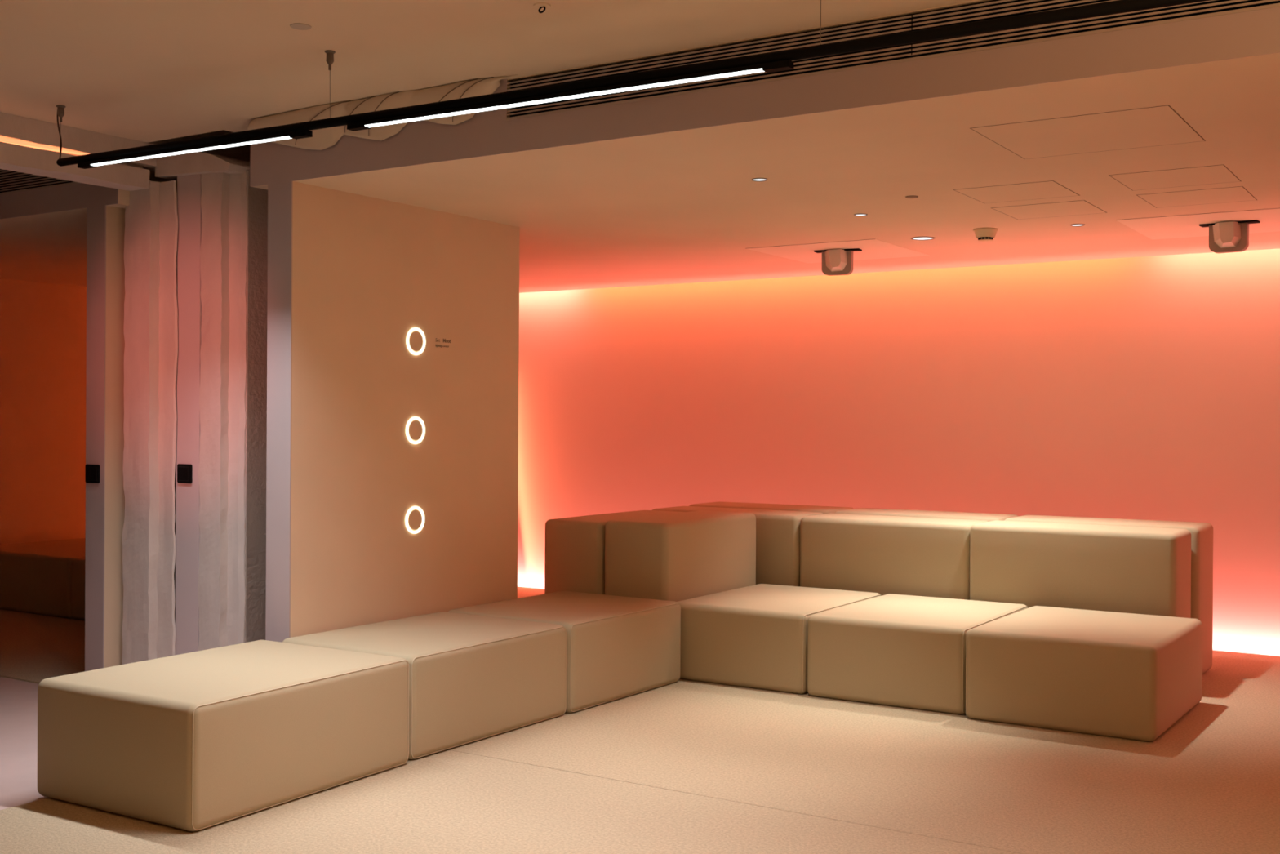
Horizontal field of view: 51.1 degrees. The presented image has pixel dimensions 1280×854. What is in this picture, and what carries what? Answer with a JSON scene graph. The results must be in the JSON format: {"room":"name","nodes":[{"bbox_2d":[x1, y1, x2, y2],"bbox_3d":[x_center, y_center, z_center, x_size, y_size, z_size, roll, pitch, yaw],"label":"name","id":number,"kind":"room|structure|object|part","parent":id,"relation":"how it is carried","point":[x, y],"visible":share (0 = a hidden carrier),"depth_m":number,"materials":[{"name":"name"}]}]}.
{"room":"lounge","nodes":[
{"label":"lounge","id":0,"kind":"room"},
{"bbox_2d":[0,676,48,809],"bbox_3d":[-2.563,1.500,4.635,16.000,0.292,13.000,1,0,33],"label":"floor","id":1,"kind":"structure","parent":0,"point":[18,698],"depth_m":5.72,"materials":[{"name":"stone"}]},
{"bbox_2d":[174,173,202,654],"bbox_3d":[-2.184,0.043,6.501,0.171,2.608,0.028,1,0,33],"label":"board","id":2,"kind":"object","parent":1,"relation":"on","point":[188,186],"visible":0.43,"depth_m":6.49,"materials":[{"name":"white"}]},
{"bbox_2d":[177,463,191,483],"bbox_3d":[-2.208,0.226,6.491,0.103,0.092,0.015,1,0,33],"label":"switch plate","id":3,"kind":"object","parent":2,"relation":"attached to","point":[184,470],"visible":1,"depth_m":6.48,"materials":[{"name":"black plastic"}]},
{"bbox_2d":[0,586,544,684],"bbox_3d":[-4.321,1.312,10.500,6.700,0.008,4.630,1,0,33],"label":"carpet","id":4,"kind":"object","parent":1,"relation":"on","point":[34,648],"visible":0.02,"depth_m":8.14,"materials":[{"name":"grey carpet"}]},
{"bbox_2d":[0,537,85,618],"bbox_3d":[-4.170,1.099,9.957,1.319,0.424,1.068,1,0,33],"label":"seating block","id":5,"kind":"object","parent":4,"relation":"on","point":[36,577],"visible":0.41,"depth_m":9.40,"materials":[{"name":"beige fabric"}]},
{"bbox_2d":[71,557,85,620],"bbox_3d":[-3.260,1.107,9.373,0.845,0.424,1.068,1,0,33],"label":"seating block","id":6,"kind":"object","parent":4,"relation":"on","point":[78,565],"visible":0.13,"depth_m":9.10,"materials":[{"name":"beige fabric"}]},
{"bbox_2d":[0,649,1279,853],"bbox_3d":[0.977,1.382,2.539,7.780,0.008,12.300,1,0,33],"label":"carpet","id":7,"kind":"object","parent":1,"relation":"on","point":[682,766],"visible":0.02,"depth_m":4.99,"materials":[{"name":"beige carpet"}]},
{"bbox_2d":[37,640,408,831],"bbox_3d":[-1.563,1.133,5.127,0.857,0.434,1.103,1,0,31],"label":"seating block","id":8,"kind":"object","parent":7,"relation":"on","point":[199,740],"visible":1,"depth_m":4.76,"materials":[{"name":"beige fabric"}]},
{"bbox_2d":[282,611,566,759],"bbox_3d":[-0.957,1.135,6.064,0.799,0.430,1.071,1,0,33],"label":"seating block","id":9,"kind":"object","parent":7,"relation":"on","point":[473,677],"visible":0.77,"depth_m":5.83,"materials":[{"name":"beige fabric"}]},
{"bbox_2d":[448,591,680,712],"bbox_3d":[-0.382,1.133,6.923,0.810,0.432,0.997,1,0,34],"label":"seating block","id":10,"kind":"object","parent":7,"relation":"on","point":[618,646],"visible":0.66,"depth_m":6.69,"materials":[{"name":"beige fabric"}]},
{"bbox_2d":[544,510,683,594],"bbox_3d":[-0.104,0.935,7.989,0.408,0.822,1.069,1,0,33],"label":"seating block","id":11,"kind":"object","parent":7,"relation":"on","point":[575,551],"visible":0.27,"depth_m":7.54,"materials":[{"name":"beige fabric"}]},
{"bbox_2d":[604,510,755,601],"bbox_3d":[0.251,0.932,7.761,0.423,0.836,1.064,1,0,33],"label":"seating block","id":12,"kind":"object","parent":7,"relation":"on","point":[676,557],"visible":0.49,"depth_m":7.40,"materials":[{"name":"beige fabric"}]},
{"bbox_2d":[652,506,823,586],"bbox_3d":[0.611,0.937,8.516,1.069,0.822,0.429,1,0,33],"label":"seating block","id":13,"kind":"object","parent":7,"relation":"on","point":[777,531],"visible":0.28,"depth_m":8.14,"materials":[{"name":"beige fabric"}]},
{"bbox_2d":[688,501,853,514],"bbox_3d":[0.864,0.933,8.887,1.058,0.830,0.438,1,0,33],"label":"seating block","id":14,"kind":"object","parent":7,"relation":"on","point":[824,509],"visible":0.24,"depth_m":8.76,"materials":[{"name":"beige fabric"}]},
{"bbox_2d":[676,583,881,693],"bbox_3d":[0.772,1.147,7.430,0.812,0.415,1.063,1,0,32],"label":"seating block","id":15,"kind":"object","parent":7,"relation":"on","point":[755,636],"visible":0.59,"depth_m":7.01,"materials":[{"name":"beige fabric"}]},
{"bbox_2d":[800,513,988,599],"bbox_3d":[1.505,0.947,7.938,1.058,0.819,0.428,1,0,33],"label":"seating block","id":16,"kind":"object","parent":7,"relation":"on","point":[916,556],"visible":0.43,"depth_m":7.75,"materials":[{"name":"beige fabric"}]},
{"bbox_2d":[807,593,1028,714],"bbox_3d":[1.468,1.154,6.989,0.831,0.414,1.083,1,0,32],"label":"seating block","id":17,"kind":"object","parent":7,"relation":"on","point":[890,649],"visible":0.79,"depth_m":6.58,"materials":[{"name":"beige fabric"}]},
{"bbox_2d":[834,507,1017,521],"bbox_3d":[1.767,0.942,8.306,1.079,0.830,0.439,1,0,33],"label":"seating block","id":18,"kind":"object","parent":7,"relation":"on","point":[867,511],"visible":0.19,"depth_m":8.20,"materials":[{"name":"beige fabric"}]},
{"bbox_2d":[969,520,1191,617],"bbox_3d":[2.396,0.952,7.326,1.101,0.826,0.425,1,0,33],"label":"seating block","id":19,"kind":"object","parent":7,"relation":"on","point":[1126,569],"visible":0.55,"depth_m":7.12,"materials":[{"name":"beige fabric"}]},
{"bbox_2d":[965,605,1202,742],"bbox_3d":[2.158,1.156,6.462,0.865,0.423,1.056,1,0,33],"label":"seating block","id":20,"kind":"object","parent":7,"relation":"on","point":[1131,676],"visible":1,"depth_m":6.08,"materials":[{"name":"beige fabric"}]},
{"bbox_2d":[1004,515,1213,674],"bbox_3d":[2.672,0.949,7.683,1.088,0.834,0.439,1,0,33],"label":"seating block","id":21,"kind":"object","parent":7,"relation":"on","point":[1202,533],"visible":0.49,"depth_m":7.39,"materials":[{"name":"beige fabric"}]},
{"bbox_2d":[0,278,86,544],"bbox_3d":[-4.534,0.095,10.704,0.100,2.437,4.716,1,0,33],"label":"wall","id":22,"kind":"structure","parent":0,"point":[43,325],"depth_m":10.42,"materials":[{"name":"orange paint"}]},
{"bbox_2d":[104,205,177,667],"bbox_3d":[-2.264,0.125,7.344,0.143,2.437,1.631,1,0,33],"label":"wall","id":23,"kind":"structure","parent":0,"point":[114,500],"depth_m":6.67,"materials":[{"name":"white paint"}]},
{"bbox_2d":[0,182,118,219],"bbox_3d":[-5.477,-1.265,8.433,6.948,0.290,0.004,1,0,33],"label":"trim","id":24,"kind":"structure","parent":23,"relation":"attached to","point":[81,195],"depth_m":6.82,"materials":[{"name":"paint"}]},
{"bbox_2d":[85,464,99,483],"bbox_3d":[-2.719,0.232,6.651,0.107,0.092,0.015,1,0,33],"label":"switch plate","id":25,"kind":"object","parent":23,"relation":"attached to","point":[92,471],"visible":1,"depth_m":6.64,"materials":[{"name":"black plastic"}]},
{"bbox_2d":[84,205,106,671],"bbox_3d":[-2.705,0.125,6.654,0.146,2.437,0.006,1,0,33],"label":"trim","id":26,"kind":"structure","parent":23,"relation":"attached to","point":[95,215],"depth_m":6.65,"materials":[{"name":"paint"}]},
{"bbox_2d":[121,180,177,664],"bbox_3d":[-2.388,0.073,6.609,0.328,2.545,0.148,1,0,33],"label":"concrete column","id":27,"kind":"structure","parent":0,"point":[150,327],"depth_m":6.56,"materials":[{"name":"grey concrete"}]},
{"bbox_2d":[197,165,267,650],"bbox_3d":[-1.691,0.054,6.878,0.260,2.590,1.204,1,0,33],"label":"concrete column","id":28,"kind":"structure","parent":0,"point":[232,586],"depth_m":6.39,"materials":[{"name":"beige"}]},
{"bbox_2d":[290,181,519,637],"bbox_3d":[-1.162,0.135,6.631,0.149,2.437,1.623,1,0,33],"label":"wall","id":29,"kind":"structure","parent":0,"point":[367,272],"depth_m":6.48,"materials":[{"name":"white paint"}]},
{"bbox_2d":[265,181,293,642],"bbox_3d":[-1.603,0.135,5.947,0.151,2.437,0.006,1,0,33],"label":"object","id":30,"kind":"structure","parent":29,"relation":"attached to","point":[279,313],"depth_m":5.94,"materials":[{"name":"paint"}]},
{"bbox_2d":[404,506,424,533],"bbox_3d":[-1.105,0.456,6.581,0.008,0.134,0.134,1,0,33],"label":"ring light","id":31,"kind":"object","parent":29,"relation":"attached to","point":[414,520],"visible":1,"depth_m":6.58,"materials":[{"name":"white plastic"}]},
{"bbox_2d":[405,416,425,444],"bbox_3d":[-1.102,0.016,6.579,0.008,0.134,0.134,1,0,33],"label":"ring light","id":32,"kind":"object","parent":29,"relation":"attached to","point":[415,430],"visible":1,"depth_m":6.58,"materials":[{"name":"white plastic"}]},
{"bbox_2d":[406,327,426,355],"bbox_3d":[-1.099,-0.421,6.577,0.008,0.134,0.134,1,0,33],"label":"ring light","id":33,"kind":"object","parent":29,"relation":"attached to","point":[415,340],"visible":1,"depth_m":6.57,"materials":[{"name":"white plastic"}]},
{"bbox_2d":[435,337,451,347],"bbox_3d":[-0.991,-0.422,6.751,0.001,0.046,0.116,1,0,33],"label":"lettering","id":34,"kind":"object","parent":29,"relation":"attached to","point":[445,340],"depth_m":6.76,"materials":[{"name":"brown paint"}]},
{"bbox_2d":[249,6,1279,186],"bbox_3d":[1.652,-1.198,3.853,8.105,0.290,0.004,1,0,33],"label":"ceiling beam","id":35,"kind":"structure","parent":29,"relation":"attached to","point":[1257,32],"depth_m":4.57,"materials":[{"name":"paint"}]},
{"bbox_2d":[0,0,975,142],"bbox_3d":[-2.543,-1.615,4.620,16.000,0.481,13.000,1,0,33],"label":"ceiling","id":36,"kind":"structure","parent":0,"point":[147,71],"depth_m":4.77,"materials":[{"name":"paint"}]},
{"bbox_2d":[56,105,66,158],"bbox_3d":[-2.489,-1.264,5.757,0.038,0.229,0.040,0,0,-17],"label":"cable","id":37,"kind":"object","parent":36,"relation":"hanging from","point":[60,108],"visible":1,"depth_m":5.75,"materials":[{"name":"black metal"}]},
{"bbox_2d":[0,111,249,191],"bbox_3d":[-3.899,-1.267,3.828,0.695,0.225,7.300,1,0,33],"label":"concrete beam","id":38,"kind":"structure","parent":36,"relation":"attached to","point":[131,175],"depth_m":6.26,"materials":[{"name":"grey concrete"}]},
{"bbox_2d":[0,137,88,155],"bbox_3d":[-4.442,-1.259,3.380,0.047,0.027,6.860,1,0,33],"label":"strip","id":39,"kind":"object","parent":38,"relation":"on","point":[2,139],"visible":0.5,"depth_m":6.04,"materials":[{"name":"orange"}]},
{"bbox_2d":[289,22,311,30],"bbox_3d":[-1.155,-1.363,4.562,0.072,0.004,0.072,1,0,33],"label":"cover","id":40,"kind":"object","parent":36,"relation":"attached to","point":[300,26],"visible":1,"depth_m":4.55,"materials":[{"name":"beige"}]},
{"bbox_2d":[324,49,335,118],"bbox_3d":[-1.128,-1.244,4.873,0.038,0.244,0.037,1,0,33],"label":"cable","id":41,"kind":"object","parent":36,"relation":"hanging from","point":[330,54],"visible":1,"depth_m":4.87,"materials":[{"name":"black metal"}]},
{"bbox_2d":[247,75,518,150],"bbox_3d":[-1.128,-1.281,5.588,1.540,0.174,0.070,1,0,33],"label":"air duct","id":42,"kind":"object","parent":36,"relation":"hanging from","point":[322,139],"visible":0.73,"depth_m":5.58,"materials":[{"name":"paint"}]},
{"bbox_2d":[533,2,551,13],"bbox_3d":[-0.316,-1.345,4.314,0.056,0.027,0.056,1,0,33],"label":"hook","id":43,"kind":"object","parent":36,"relation":"attached to","point":[540,6],"depth_m":4.31,"materials":[{"name":"paint"}]},
{"bbox_3d":[-0.315,-1.355,4.314,0.056,0.005,0.056,1,0,33],"label":"plate","id":44,"kind":"part","parent":43,"relation":"part of","materials":[{"name":"paint"}]},
{"bbox_2d":[820,0,821,44],"bbox_3d":[0.516,-1.219,3.820,0.038,0.262,0.037,1,0,33],"label":"cable","id":45,"kind":"object","parent":36,"relation":"hanging from","point":[820,0],"visible":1,"depth_m":3.82,"materials":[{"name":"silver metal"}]},
{"bbox_2d":[56,0,1210,166],"bbox_3d":[0.869,-1.066,3.593,8.000,0.109,0.033,1,0,33],"label":"track","id":46,"kind":"object","parent":45,"relation":"hanging from","point":[1118,6],"visible":1,"depth_m":3.98,"materials":[{"name":"black metal"}]},
{"bbox_2d":[77,129,312,168],"bbox_3d":[-1.793,-1.093,5.304,1.364,0.021,0.034,1,1,33],"label":"light","id":47,"kind":"object","parent":46,"relation":"attached to","point":[302,134],"visible":1,"depth_m":5.25,"materials":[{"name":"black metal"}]},
{"bbox_2d":[90,136,292,166],"bbox_3d":[-1.793,-1.088,5.304,1.194,0.005,0.029,1,1,33],"label":"diffuser","id":48,"kind":"object","parent":47,"relation":"attached to","point":[284,137],"depth_m":5.28,"materials":[{"name":"white plastic"}]},
{"bbox_2d":[346,59,793,131],"bbox_3d":[-0.303,-1.063,4.346,1.759,0.021,0.034,1,1,33],"label":"light","id":49,"kind":"object","parent":46,"relation":"attached to","point":[782,65],"visible":1,"depth_m":4.26,"materials":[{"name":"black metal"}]},
{"bbox_2d":[0,0,1279,293],"bbox_3d":[-0.349,-1.434,8.039,16.000,0.699,4.876,1,0,33],"label":"ceiling","id":50,"kind":"structure","parent":0,"point":[686,206],"depth_m":6.01,"materials":[{"name":"paint"}]},
{"bbox_2d":[0,168,79,195],"bbox_3d":[-5.546,-1.327,8.522,6.735,0.158,0.086,1,0,33],"label":"ceiling vent","id":51,"kind":"object","parent":50,"relation":"in","point":[11,181],"visible":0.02,"depth_m":6.99,"materials":[{"name":"black metal"}]},
{"bbox_3d":[-5.562,-1.253,8.498,6.735,0.009,0.028,1,0,33],"label":"frame","id":52,"kind":"part","parent":51,"relation":"part of","materials":[{"name":"black metal"}]},
{"bbox_2d":[751,177,767,181],"bbox_3d":[0.516,-1.067,5.781,0.069,0.004,0.069,1,0,33],"label":"recessed light","id":53,"kind":"object","parent":50,"relation":"in","point":[753,179],"visible":1,"depth_m":5.77,"materials":[{"name":"beige glass"}]},
{"bbox_2d":[745,239,929,263],"bbox_3d":[1.224,-1.074,8.227,0.837,0.002,0.871,1,0,33],"label":"panel","id":54,"kind":"object","parent":50,"relation":"attached to","point":[872,249],"visible":0.93,"depth_m":8.15,"materials":[{"name":"beige paint"}]},
{"bbox_2d":[813,248,862,275],"bbox_3d":[1.193,-0.998,8.114,0.280,0.150,0.105,0,0,25],"label":"ceiling projector","id":55,"kind":"object","parent":54,"relation":"attached to","point":[836,262],"visible":1,"depth_m":8.09,"materials":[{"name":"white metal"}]},
{"bbox_2d":[824,248,847,271],"bbox_3d":[1.175,-1.006,8.094,0.142,0.126,0.055,0,0,25],"label":"hood","id":56,"kind":"object","parent":55,"relation":"attached to","point":[835,260],"depth_m":8.08,"materials":[{"name":"beige"}]},
{"bbox_3d":[1.201,-1.069,8.129,0.280,0.008,0.070,0,0,25],"label":"mount plate","id":57,"kind":"part","parent":55,"relation":"part of","materials":[{"name":"black metal"}]},
{"bbox_2d":[853,213,867,216],"bbox_3d":[1.111,-1.067,6.742,0.067,0.004,0.067,1,0,33],"label":"recessed light","id":58,"kind":"object","parent":50,"relation":"in","point":[860,214],"visible":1,"depth_m":6.75,"materials":[{"name":"beige plastic"}]},
{"bbox_2d":[506,0,1279,119],"bbox_3d":[2.291,-1.254,3.487,6.636,0.158,0.086,1,0,33],"label":"ceiling vent","id":59,"kind":"object","parent":50,"relation":"in","point":[995,9],"visible":0.62,"depth_m":4.41,"materials":[{"name":"black metal"}]},
{"bbox_2d":[905,195,918,198],"bbox_3d":[1.258,-1.063,6.197,0.060,0.005,0.060,1,0,33],"label":"ceiling sensor","id":60,"kind":"object","parent":50,"relation":"attached to","point":[911,196],"visible":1,"depth_m":6.19,"materials":[{"name":"brown"}]},
{"bbox_2d":[911,236,934,239],"bbox_3d":[1.603,-1.068,7.592,0.134,0.004,0.134,1,0,33],"label":"recessed light","id":61,"kind":"object","parent":50,"relation":"in","point":[914,237],"visible":1,"depth_m":7.59,"materials":[{"name":"beige plastic"}]},
{"bbox_2d":[973,227,997,241],"bbox_3d":[1.864,-1.035,7.226,0.128,0.063,0.128,1,0,33],"label":"smoke detector","id":62,"kind":"object","parent":50,"relation":"attached to","point":[983,234],"visible":1,"depth_m":7.19,"materials":[{"name":"beige plastic"}]},
{"bbox_2d":[952,180,1079,203],"bbox_3d":[1.709,-1.062,6.071,0.446,0.001,0.437,1,0,33],"label":"access panel","id":63,"kind":"object","parent":50,"relation":"attached to","point":[1043,189],"visible":1,"depth_m":6.06,"materials":[{"name":"brown"}]},
{"bbox_2d":[991,200,1106,219],"bbox_3d":[2.008,-1.062,6.569,0.446,0.001,0.433,1,0,33],"label":"access panel","id":64,"kind":"object","parent":50,"relation":"attached to","point":[1073,207],"visible":1,"depth_m":6.56,"materials":[{"name":"brown"}]},
{"bbox_2d":[1070,223,1084,226],"bbox_3d":[2.301,-1.061,7.042,0.073,0.004,0.073,1,0,33],"label":"recessed light","id":65,"kind":"object","parent":50,"relation":"in","point":[1073,224],"visible":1,"depth_m":7.04,"materials":[{"name":"beige plastic"}]},
{"bbox_2d":[969,105,1205,159],"bbox_3d":[1.627,-1.057,4.844,0.670,0.001,0.652,1,0,33],"label":"access panel","id":66,"kind":"object","parent":50,"relation":"attached to","point":[1157,126],"visible":1,"depth_m":4.82,"materials":[{"name":"brown"}]},
{"bbox_2d":[1108,164,1240,190],"bbox_3d":[2.276,-1.056,5.692,0.450,0.001,0.435,1,0,33],"label":"access panel","id":67,"kind":"object","parent":50,"relation":"attached to","point":[1217,174],"visible":1,"depth_m":5.68,"materials":[{"name":"brown"}]},
{"bbox_2d":[1137,186,1257,208],"bbox_3d":[2.568,-1.057,6.172,0.448,0.001,0.425,1,0,33],"label":"access panel","id":68,"kind":"object","parent":50,"relation":"attached to","point":[1239,193],"visible":1,"depth_m":6.16,"materials":[{"name":"brown"}]},
{"bbox_2d":[1115,208,1279,239],"bbox_3d":[3.023,-1.057,6.995,0.842,0.002,0.846,1,0,33],"label":"panel","id":69,"kind":"object","parent":50,"relation":"attached to","point":[1183,225],"visible":0.83,"depth_m":6.94,"materials":[{"name":"beige paint"}]},
{"bbox_2d":[1199,219,1260,253],"bbox_3d":[3.038,-0.981,6.915,0.280,0.150,0.105,1,0,37],"label":"ceiling projector","id":70,"kind":"object","parent":69,"relation":"attached to","point":[1232,236],"visible":1,"depth_m":6.88,"materials":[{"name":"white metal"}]},
{"bbox_2d":[1212,221,1241,248],"bbox_3d":[3.016,-0.989,6.900,0.142,0.126,0.055,1,0,37],"label":"hood","id":71,"kind":"object","parent":70,"relation":"attached to","point":[1224,234],"depth_m":6.88,"materials":[{"name":"beige"}]},
{"bbox_3d":[3.049,-1.052,6.929,0.280,0.008,0.070,1,0,37],"label":"mount plate","id":72,"kind":"part","parent":70,"relation":"part of","materials":[{"name":"black metal"}]},
{"bbox_2d":[517,248,1279,656],"bbox_3d":[0.932,0.043,10.055,16.000,3.200,0.100,1,0,33],"label":"wall","id":73,"kind":"structure","parent":0,"point":[1144,388],"depth_m":9.27,"materials":[{"name":"beige paint"}]}
]}

